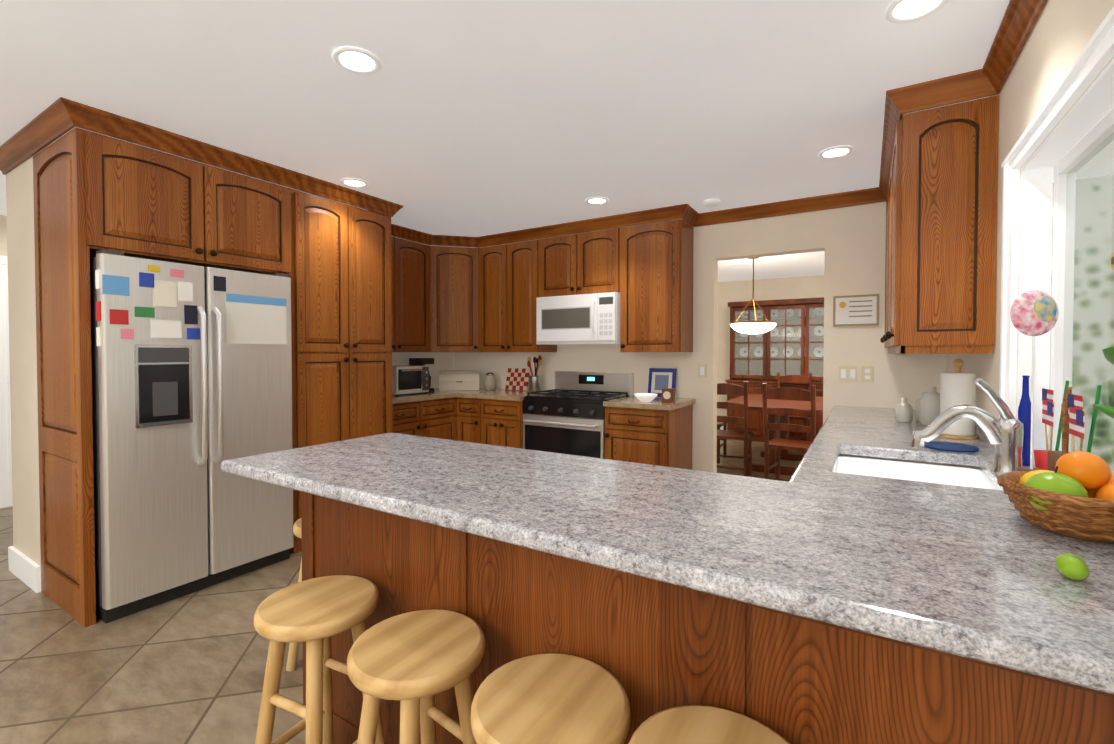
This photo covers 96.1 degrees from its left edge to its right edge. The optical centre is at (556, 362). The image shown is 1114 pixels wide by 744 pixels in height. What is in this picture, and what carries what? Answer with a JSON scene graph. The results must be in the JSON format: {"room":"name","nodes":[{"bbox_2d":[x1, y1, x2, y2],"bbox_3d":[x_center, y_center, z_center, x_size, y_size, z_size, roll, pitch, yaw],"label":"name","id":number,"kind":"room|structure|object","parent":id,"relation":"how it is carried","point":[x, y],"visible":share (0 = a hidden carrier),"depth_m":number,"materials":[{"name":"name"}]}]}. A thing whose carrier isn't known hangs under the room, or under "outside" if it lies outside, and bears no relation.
{"room":"kitchen","nodes":[
{"label":"kitchen","id":0,"kind":"room"},
{"bbox_2d":[0,215,12,508],"bbox_3d":[-5.014,0.012,3.605,0.120,2.440,7.740,1,1,32],"label":"wall","id":1,"kind":"structure","parent":0,"point":[3,235],"depth_m":4.15,"materials":[{"name":"paint"}]},
{"bbox_2d":[0,256,12,507],"bbox_3d":[-4.571,0.172,4.110,0.101,2.099,0.960,1,1,32],"label":"door frame","id":2,"kind":"structure","parent":1,"relation":"attached to","point":[5,461],"depth_m":4.16,"materials":[{"name":"white paint"}]},
{"bbox_2d":[6,144,452,576],"bbox_3d":[-3.232,0.032,2.503,0.530,2.440,7.500,1,1,32],"label":"wall","id":3,"kind":"structure","parent":0,"point":[23,350],"depth_m":2.83,"materials":[{"name":"paint"}]},
{"bbox_2d":[8,546,40,592],"bbox_3d":[-3.032,1.175,2.847,0.526,0.139,0.017,1,1,32],"label":"baseboard","id":4,"kind":"structure","parent":3,"relation":"attached to","point":[24,568],"depth_m":2.82,"materials":[{"name":"white paint"}]},
{"bbox_2d":[37,127,296,278],"bbox_3d":[-2.232,-0.826,2.941,0.687,0.550,0.985,1,1,32],"label":"upper cabinet","id":5,"kind":"object","parent":3,"relation":"attached to","point":[94,192],"depth_m":2.59,"materials":[{"name":"brown wood"}]},
{"bbox_2d":[391,236,430,351],"bbox_3d":[-1.575,-0.612,4.606,0.377,1.040,0.934,1,1,32],"label":"upper cabinet","id":6,"kind":"object","parent":3,"relation":"attached to","point":[411,300],"depth_m":4.66,"materials":[{"name":"brown wood"}]},
{"bbox_2d":[0,0,1046,247],"bbox_3d":[-1.424,-1.120,1.367,4.777,0.091,7.487,1,1,32],"label":"crown molding","id":7,"kind":"structure","parent":3,"relation":"attached to","point":[52,122],"depth_m":2.71,"materials":[{"name":"brown wood"}]},
{"bbox_2d":[0,439,804,743],"bbox_3d":[0.240,1.297,2.790,10.300,0.100,12.200,1,1,32],"label":"floor","id":8,"kind":"structure","parent":0,"point":[189,668],"depth_m":2.07,"materials":[{"name":"tile"}]},
{"bbox_2d":[90,250,293,622],"bbox_3d":[-2.172,0.352,2.914,0.787,1.782,0.920,1,1,32],"label":"refrigerator","id":9,"kind":"object","parent":8,"relation":"on","point":[191,365],"visible":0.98,"depth_m":2.62,"materials":[{"name":"grey metal"}]},
{"bbox_2d":[286,518,301,670],"bbox_3d":[-0.922,0.956,2.091,0.316,0.612,0.316,1,1,32],"label":"stool","id":10,"kind":"object","parent":8,"relation":"on","point":[292,658],"visible":0.12,"depth_m":2.04,"materials":[{"name":"brown wood"}]},
{"bbox_2d":[254,575,385,743],"bbox_3d":[-0.667,0.969,1.410,0.315,0.612,0.315,1,1,32],"label":"stool","id":11,"kind":"object","parent":8,"relation":"on","point":[316,614],"visible":0.94,"depth_m":1.35,"materials":[{"name":"brown wood"}]},
{"bbox_2d":[289,190,392,553],"bbox_3d":[-1.764,0.057,3.715,0.687,2.344,0.795,1,1,32],"label":"tall cabinet","id":12,"kind":"object","parent":8,"relation":"on","point":[341,292],"depth_m":3.48,"materials":[{"name":"brown wood"}]},
{"bbox_2d":[301,491,412,743],"bbox_3d":[-0.484,0.832,1.862,0.563,0.862,0.625,1,1,32],"label":"base cabinet","id":13,"kind":"object","parent":8,"relation":"on","point":[339,537],"depth_m":1.60,"materials":[{"name":"brown wood"}]},
{"bbox_2d":[347,610,484,743],"bbox_3d":[-0.331,0.972,1.203,0.317,0.612,0.317,1,1,32],"label":"stool","id":14,"kind":"object","parent":8,"relation":"on","point":[414,662],"visible":0.98,"depth_m":1.17,"materials":[{"name":"brown wood"}]},
{"bbox_2d":[392,397,459,440],"bbox_3d":[-1.438,0.776,4.561,0.685,0.874,0.936,1,1,32],"label":"base cabinet","id":15,"kind":"object","parent":8,"relation":"on","point":[435,418],"depth_m":4.50,"materials":[{"name":"brown wood"}]},
{"bbox_2d":[456,397,483,443],"bbox_3d":[-0.670,0.769,4.949,0.384,0.874,0.661,1,1,32],"label":"base cabinet","id":16,"kind":"object","parent":8,"relation":"on","point":[470,411],"depth_m":4.70,"materials":[{"name":"brown wood"}]},
{"bbox_2d":[413,519,556,743],"bbox_3d":[-0.093,0.837,1.619,0.598,0.862,0.625,1,1,32],"label":"base cabinet","id":17,"kind":"object","parent":8,"relation":"on","point":[510,590],"depth_m":1.31,"materials":[{"name":"brown wood"}]},
{"bbox_2d":[484,399,523,448],"bbox_3d":[-0.381,0.771,4.797,0.508,0.874,0.616,1,1,32],"label":"base cabinet","id":18,"kind":"object","parent":8,"relation":"on","point":[503,419],"depth_m":4.49,"materials":[{"name":"brown wood"}]},
{"bbox_2d":[471,653,630,743],"bbox_3d":[-0.013,0.976,1.006,0.315,0.612,0.315,1,1,32],"label":"stool","id":19,"kind":"object","parent":8,"relation":"on","point":[550,698],"visible":1,"depth_m":0.98,"materials":[{"name":"brown wood"}]},
{"bbox_2d":[523,371,633,458],"bbox_3d":[0.177,0.656,4.424,0.800,1.118,0.659,1,1,32],"label":"range","id":20,"kind":"object","parent":8,"relation":"on","point":[566,415],"visible":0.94,"depth_m":4.25,"materials":[{"name":"silver metal"}]},
{"bbox_2d":[605,404,692,469],"bbox_3d":[0.755,0.785,4.094,0.526,0.874,0.616,1,1,32],"label":"base cabinet","id":21,"kind":"object","parent":8,"relation":"on","point":[652,437],"depth_m":3.84,"materials":[{"name":"brown wood"}]},
{"bbox_2d":[392,388,695,409],"bbox_3d":[-0.409,0.323,4.261,2.742,0.038,1.544,1,1,32],"label":"countertop","id":22,"kind":"structure","parent":21,"relation":"on","point":[656,403],"depth_m":4.40,"materials":[{"name":"stone"}]},
{"bbox_2d":[392,365,428,395],"bbox_3d":[-1.438,0.166,4.671,0.358,0.260,0.390,1,1,32],"label":"toaster oven","id":23,"kind":"object","parent":22,"relation":"on","point":[407,379],"visible":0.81,"depth_m":4.56,"materials":[{"name":"silver metal"}]},
{"bbox_2d":[409,358,433,390],"bbox_3d":[-1.350,0.125,4.998,0.203,0.330,0.170,1,1,32],"label":"coffee maker","id":24,"kind":"object","parent":22,"relation":"on","point":[419,361],"visible":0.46,"depth_m":4.95,"materials":[{"name":"black plastic"}]},
{"bbox_2d":[439,370,478,390],"bbox_3d":[-1.017,0.186,5.186,0.400,0.200,0.278,0,1,-13],"label":"bread box","id":25,"kind":"object","parent":22,"relation":"on","point":[456,380],"visible":1,"depth_m":5.08,"materials":[{"name":"beige wood"}]},
{"bbox_2d":[484,372,496,389],"bbox_3d":[-0.688,0.196,5.166,0.130,0.182,0.128,1,1,32],"label":"storage jar","id":26,"kind":"object","parent":22,"relation":"on","point":[490,382],"visible":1,"depth_m":5.12,"materials":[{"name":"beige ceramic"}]},
{"bbox_2d":[505,368,529,390],"bbox_3d":[-0.404,0.175,5.112,0.270,0.222,0.068,1,1,32],"label":"cutting board","id":27,"kind":"object","parent":22,"relation":"on","point":[517,379],"visible":1,"depth_m":5.10,"materials":[{"name":"red"}]},
{"bbox_2d":[527,355,541,391],"bbox_3d":[-0.217,0.111,4.861,0.163,0.362,0.118,1,1,32],"label":"utensil crock","id":28,"kind":"object","parent":22,"relation":"on","point":[534,382],"visible":0.98,"depth_m":4.82,"materials":[{"name":"silver metal"}]},
{"bbox_2d":[634,393,657,401],"bbox_3d":[0.695,0.280,3.924,0.190,0.060,0.190,1,1,32],"label":"serving bowl","id":29,"kind":"object","parent":22,"relation":"on","point":[645,397],"visible":1,"depth_m":3.87,"materials":[{"name":"white ceramic"}]},
{"bbox_2d":[648,368,676,396],"bbox_3d":[0.901,0.177,4.293,0.240,0.249,0.058,1,1,32],"label":"picture frame","id":30,"kind":"object","parent":22,"relation":"on","point":[660,379],"visible":0.79,"depth_m":4.29,"materials":[{"name":"blue"}]},
{"bbox_2d":[662,388,674,402],"bbox_3d":[0.852,0.256,3.836,0.090,0.110,0.064,1,1,32],"label":"mantel clock","id":31,"kind":"object","parent":22,"relation":"on","point":[668,395],"visible":1,"depth_m":3.81,"materials":[{"name":"brown wood"}]},
{"bbox_2d":[557,555,792,743],"bbox_3d":[0.293,0.841,1.381,0.550,0.862,0.625,1,1,32],"label":"base cabinet","id":32,"kind":"object","parent":8,"relation":"on","point":[653,646],"depth_m":1.04,"materials":[{"name":"brown wood"}]},
{"bbox_2d":[221,433,780,589],"bbox_3d":[-0.261,0.374,1.657,1.740,0.042,0.774,1,1,32],"label":"countertop","id":33,"kind":"structure","parent":32,"relation":"on","point":[660,523],"depth_m":1.36,"materials":[{"name":"grey stone"}]},
{"bbox_2d":[697,406,1113,693],"bbox_3d":[1.454,0.366,2.059,0.742,0.042,3.331,1,1,32],"label":"countertop","id":34,"kind":"structure","parent":32,"relation":"on","point":[764,571],"depth_m":0.88,"materials":[{"name":"grey stone"}]},
{"bbox_2d":[895,397,912,421],"bbox_3d":[1.993,0.248,2.789,0.206,0.165,0.088,0,1,-1],"label":"canister set","id":35,"kind":"object","parent":34,"relation":"on","point":[903,411],"depth_m":2.76,"materials":[{"name":"beige ceramic"}]},
{"bbox_2d":[835,456,1002,490],"bbox_3d":[1.230,0.508,1.746,0.505,0.210,0.610,1,1,32],"label":"sink basin","id":36,"kind":"object","parent":34,"relation":"in","point":[950,475],"visible":0.1,"depth_m":1.96,"materials":[{"name":"white ceramic"}]},
{"bbox_2d":[915,386,939,425],"bbox_3d":[1.990,0.231,2.652,0.108,0.205,0.108,0,1,20],"label":"canister set","id":37,"kind":"object","parent":34,"relation":"on","point":[927,408],"depth_m":2.63,"materials":[{"name":"beige ceramic"}]},
{"bbox_2d":[924,441,978,451],"bbox_3d":[1.582,0.339,2.013,0.180,0.012,0.180,1,1,32],"label":"trivet","id":38,"kind":"object","parent":34,"relation":"on","point":[950,446],"visible":0.92,"depth_m":1.98,"materials":[{"name":"blue"}]},
{"bbox_2d":[939,359,977,439],"bbox_3d":[1.826,0.163,2.281,0.150,0.355,0.150,1,1,32],"label":"paper towel","id":39,"kind":"object","parent":34,"relation":"on","point":[957,387],"visible":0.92,"depth_m":2.23,"materials":[{"name":"white paper"}]},
{"bbox_2d":[910,378,1023,474],"bbox_3d":[1.336,0.201,1.635,0.294,0.303,0.094,1,1,32],"label":"faucet","id":40,"kind":"object","parent":34,"relation":"on","point":[1004,433],"visible":0.85,"depth_m":1.58,"materials":[{"name":"silver metal"}]},
{"bbox_2d":[1010,290,1058,470],"bbox_3d":[1.316,0.079,1.384,0.110,0.556,0.072,1,1,32],"label":"lollipop","id":41,"kind":"object","parent":34,"relation":"on","point":[1033,313],"visible":0.9,"depth_m":1.37,"materials":[{"name":"pink"}]},
{"bbox_2d":[629,705,789,743],"bbox_3d":[0.271,0.979,0.836,0.320,0.612,0.321,1,1,32],"label":"stool","id":42,"kind":"object","parent":8,"relation":"on","point":[693,724],"visible":1,"depth_m":0.92,"materials":[{"name":"brown wood"}]},
{"bbox_2d":[717,422,727,462],"bbox_3d":[1.804,0.672,6.161,0.512,1.021,0.454,1,1,32],"label":"dining chair","id":43,"kind":"object","parent":8,"relation":"on","point":[724,425],"visible":0.15,"depth_m":6.03,"materials":[{"name":"brown wood"}]},
{"bbox_2d":[717,381,752,476],"bbox_3d":[1.773,0.690,5.194,0.440,1.021,0.499,1,1,28],"label":"dining chair","id":44,"kind":"object","parent":8,"relation":"on","point":[745,435],"visible":0.58,"depth_m":4.99,"materials":[{"name":"brown wood"}]},
{"bbox_2d":[725,394,822,475],"bbox_3d":[2.553,0.816,5.760,1.000,0.749,1.720,1,1,32],"label":"dining table","id":45,"kind":"object","parent":8,"relation":"on","point":[755,401],"visible":0.5,"depth_m":5.42,"materials":[{"name":"brown wood"}]},
{"bbox_2d":[726,297,823,441],"bbox_3d":[3.352,0.127,7.325,1.620,2.069,0.569,1,1,32],"label":"china hutch","id":46,"kind":"object","parent":8,"relation":"on","point":[791,342],"visible":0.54,"depth_m":7.38,"materials":[{"name":"brown wood"}]},
{"bbox_2d":[762,383,815,481],"bbox_3d":[2.181,0.701,4.613,0.440,1.021,0.499,1,1,38],"label":"dining chair","id":47,"kind":"object","parent":8,"relation":"on","point":[788,393],"visible":0.65,"depth_m":4.50,"materials":[{"name":"brown wood"}]},
{"bbox_2d":[777,372,811,452],"bbox_3d":[3.179,0.661,6.769,0.440,1.021,0.499,1,1,32],"label":"dining chair","id":48,"kind":"object","parent":8,"relation":"on","point":[794,379],"visible":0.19,"depth_m":6.85,"materials":[{"name":"brown wood"}]},
{"bbox_2d":[793,454,1092,743],"bbox_3d":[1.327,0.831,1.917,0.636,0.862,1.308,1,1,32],"label":"base cabinet","id":49,"kind":"object","parent":8,"relation":"on","point":[851,686],"depth_m":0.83,"materials":[{"name":"brown wood"}]},
{"bbox_2d":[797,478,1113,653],"bbox_3d":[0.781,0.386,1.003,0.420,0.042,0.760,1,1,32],"label":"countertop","id":50,"kind":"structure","parent":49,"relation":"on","point":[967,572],"depth_m":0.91,"materials":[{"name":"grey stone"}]},
{"bbox_2d":[997,451,1113,542],"bbox_3d":[1.124,0.277,1.071,0.274,0.172,0.274,1,1,32],"label":"fruit basket","id":51,"kind":"object","parent":50,"relation":"on","point":[1072,495],"visible":1,"depth_m":1.03,"materials":[{"name":"wicker"}]},
{"bbox_2d":[1055,553,1089,579],"bbox_3d":[0.875,0.347,0.851,0.040,0.040,0.064,1,1,32],"label":"lime","id":52,"kind":"object","parent":50,"relation":"on","point":[1072,566],"visible":1,"depth_m":0.83,"materials":[{"name":"green food"}]},
{"bbox_2d":[0,0,1113,281],"bbox_3d":[0.240,-1.242,2.742,10.300,0.100,12.200,1,1,32],"label":"ceiling","id":53,"kind":"structure","parent":0,"point":[472,118],"depth_m":2.17,"materials":[{"name":"paint"}]},
{"bbox_2d":[340,178,368,187],"bbox_3d":[-1.357,-1.199,3.355,0.179,0.008,0.179,0,1,-13],"label":"recessed light","id":54,"kind":"object","parent":53,"relation":"in","point":[351,182],"depth_m":3.35,"materials":[{"name":"white paint"}]},
{"bbox_2d":[332,46,381,73],"bbox_3d":[-0.779,-1.173,1.951,0.179,0.008,0.179,0,1,-13],"label":"recessed light","id":55,"kind":"object","parent":53,"relation":"in","point":[356,59],"depth_m":1.94,"materials":[{"name":"white paint"}]},
{"bbox_2d":[585,197,608,204],"bbox_3d":[0.300,-1.207,3.752,0.179,0.008,0.179,0,1,-13],"label":"recessed light","id":56,"kind":"object","parent":53,"relation":"in","point":[594,200],"depth_m":3.74,"materials":[{"name":"white glass"}]},
{"bbox_2d":[703,199,719,206],"bbox_3d":[1.163,-1.196,3.760,0.120,0.030,0.120,1,1,32],"label":"smoke detector","id":57,"kind":"object","parent":53,"relation":"attached to","point":[711,202],"visible":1,"depth_m":3.73,"materials":[{"name":"white paint"}]},
{"bbox_2d":[730,257,775,335],"bbox_3d":[2.306,-0.776,5.883,0.510,0.947,0.510,1,1,32],"label":"pendant lamp","id":58,"kind":"object","parent":53,"relation":"hanging from","point":[752,327],"visible":0.96,"depth_m":5.75,"materials":[{"name":"white glass"}]},
{"bbox_2d":[818,146,853,158],"bbox_3d":[1.583,-1.190,2.842,0.179,0.008,0.179,0,1,-13],"label":"recessed light","id":59,"kind":"object","parent":53,"relation":"in","point":[835,152],"depth_m":2.84,"materials":[{"name":"white paint"}]},
{"bbox_2d":[885,0,948,22],"bbox_3d":[1.177,-1.167,1.635,0.179,0.008,0.179,0,1,-13],"label":"recessed light","id":60,"kind":"object","parent":53,"relation":"in","point":[903,8],"depth_m":1.66,"materials":[{"name":"white paint"}]},
{"bbox_2d":[453,202,945,472],"bbox_3d":[0.728,-0.006,4.533,4.630,2.440,0.120,1,1,32],"label":"wall","id":61,"kind":"structure","parent":0,"point":[850,241],"depth_m":3.81,"materials":[{"name":"paint"}]},
{"bbox_2d":[427,245,478,351],"bbox_3d":[-1.052,-0.622,5.123,0.722,1.040,0.723,1,1,32],"label":"upper cabinet","id":62,"kind":"object","parent":61,"relation":"attached to","point":[455,299],"depth_m":4.93,"materials":[{"name":"brown wood"}]},
{"bbox_2d":[479,240,556,351],"bbox_3d":[-0.424,-0.618,4.938,0.766,1.040,0.377,1,1,32],"label":"upper cabinet","id":63,"kind":"object","parent":61,"relation":"attached to","point":[508,273],"depth_m":4.79,"materials":[{"name":"brown wood"}]},
{"bbox_2d":[539,228,618,296],"bbox_3d":[0.261,-0.863,4.534,0.820,0.535,0.336,1,1,32],"label":"upper cabinet","id":64,"kind":"object","parent":61,"relation":"attached to","point":[582,263],"depth_m":4.37,"materials":[{"name":"brown wood"}]},
{"bbox_2d":[536,292,619,344],"bbox_3d":[0.237,-0.375,4.503,0.796,0.430,0.428,1,1,32],"label":"microwave","id":65,"kind":"object","parent":64,"relation":"attached to","point":[587,319],"visible":0.92,"depth_m":4.33,"materials":[{"name":"white plastic"}]},
{"bbox_2d":[619,219,693,351],"bbox_3d":[0.831,-0.604,4.186,0.520,1.040,0.336,1,1,32],"label":"upper cabinet","id":66,"kind":"object","parent":61,"relation":"attached to","point":[656,259],"depth_m":4.04,"materials":[{"name":"brown wood"}]},
{"bbox_2d":[698,364,706,377],"bbox_3d":[1.208,0.074,4.160,0.070,0.115,0.008,1,1,32],"label":"switch plate","id":67,"kind":"object","parent":61,"relation":"attached to","point":[702,368],"depth_m":4.16,"materials":[{"name":"beige plastic"}]},
{"bbox_2d":[839,366,856,381],"bbox_3d":[2.099,0.084,3.609,0.115,0.115,0.008,1,1,32],"label":"switch plate","id":68,"kind":"object","parent":61,"relation":"attached to","point":[847,373],"depth_m":3.61,"materials":[{"name":"beige plastic"}]},
{"bbox_2d":[833,294,878,326],"bbox_3d":[2.132,-0.368,3.573,0.282,0.220,0.020,1,1,32],"label":"framed certificate","id":69,"kind":"object","parent":61,"relation":"attached to","point":[855,310],"visible":1,"depth_m":3.56,"materials":[{"name":"white paper"}]},
{"bbox_2d":[861,366,873,381],"bbox_3d":[2.200,0.085,3.547,0.075,0.115,0.008,1,1,32],"label":"switch plate","id":70,"kind":"object","parent":61,"relation":"attached to","point":[867,372],"depth_m":3.54,"materials":[{"name":"beige plastic"}]},
{"bbox_2d":[717,275,823,426],"bbox_3d":[3.220,-0.067,7.812,4.100,2.440,0.120,1,1,32],"label":"wall","id":71,"kind":"structure","parent":0,"point":[800,287],"depth_m":7.88,"materials":[{"name":"paint"}]},
{"bbox_2d":[945,0,1113,469],"bbox_3d":[0.642,0.077,0.108,0.080,2.440,7.500,1,1,32],"label":"wall","id":72,"kind":"structure","parent":0,"point":[1061,35],"depth_m":1.65,"materials":[{"name":"paint"}]},
{"bbox_2d":[880,95,998,353],"bbox_3d":[2.026,-0.573,2.772,0.375,1.050,1.487,1,1,32],"label":"upper cabinet","id":73,"kind":"object","parent":72,"relation":"attached to","point":[941,249],"visible":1,"depth_m":2.13,"materials":[{"name":"brown wood"}]},
{"bbox_2d":[975,422,994,450],"bbox_3d":[2.110,0.293,2.586,0.020,0.084,1.742,1,1,32],"label":"backsplash","id":74,"kind":"structure","parent":72,"relation":"attached to","point":[980,433],"depth_m":2.15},
{"bbox_2d":[1018,375,1030,465],"bbox_3d":[1.597,0.198,1.707,0.038,0.306,0.037,1,1,32],"label":"bottle","id":75,"kind":"object","parent":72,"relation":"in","point":[1024,412],"visible":0.77,"depth_m":1.70,"materials":[{"name":"blue glass"}]},
{"bbox_2d":[1034,381,1068,469],"bbox_3d":[1.494,0.204,1.512,0.072,0.300,0.194,1,1,32],"label":"cup","id":76,"kind":"object","parent":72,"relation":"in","point":[1040,457],"visible":0.69,"depth_m":1.51,"materials":[{"name":"red"}]},
{"bbox_2d":[999,7,1113,466],"bbox_3d":[1.254,-0.178,1.083,0.159,1.082,1.720,1,1,32],"label":"window","id":77,"kind":"structure","parent":72,"relation":"in","point":[1033,261],"depth_m":1.65,"materials":[{"name":"white paint"}]},
{"bbox_2d":[1110,252,1113,268],"bbox_3d":[1.671,-0.499,1.495,0.012,0.441,0.052,1,1,32],"label":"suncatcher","id":78,"kind":"object","parent":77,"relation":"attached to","point":[1112,257],"depth_m":1.50,"materials":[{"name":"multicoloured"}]},
{"bbox_2d":[1047,387,1071,471],"bbox_3d":[1.435,0.214,1.412,0.076,0.286,0.084,1,1,32],"label":"jar","id":79,"kind":"object","parent":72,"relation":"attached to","point":[1053,457],"visible":0.4,"depth_m":1.40,"materials":[{"name":"brown"}]},
{"bbox_2d":[1068,385,1101,452],"bbox_3d":[1.368,0.208,1.307,0.072,0.300,0.194,1,1,32],"label":"flag","id":80,"kind":"object","parent":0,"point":[1076,414],"visible":0.56,"depth_m":1.29,"materials":[{"name":"multicoloured fabric"}]},
{"bbox_2d":[1091,347,1113,417],"bbox_3d":[0.848,0.105,0.628,0.256,0.532,0.418,1,1,32],"label":"plant","id":81,"kind":"object","parent":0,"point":[1108,353],"visible":1,"depth_m":0.69,"materials":[{"name":"green plant"}]},
{"label":"outside","id":82,"kind":"structure","parent":0,"visible":0},
{"bbox_2d":[1048,175,1113,473],"bbox_3d":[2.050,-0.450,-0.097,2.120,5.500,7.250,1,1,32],"label":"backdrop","id":83,"kind":"structure","parent":82,"point":[1079,351],"depth_m":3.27,"materials":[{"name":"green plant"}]}
]}

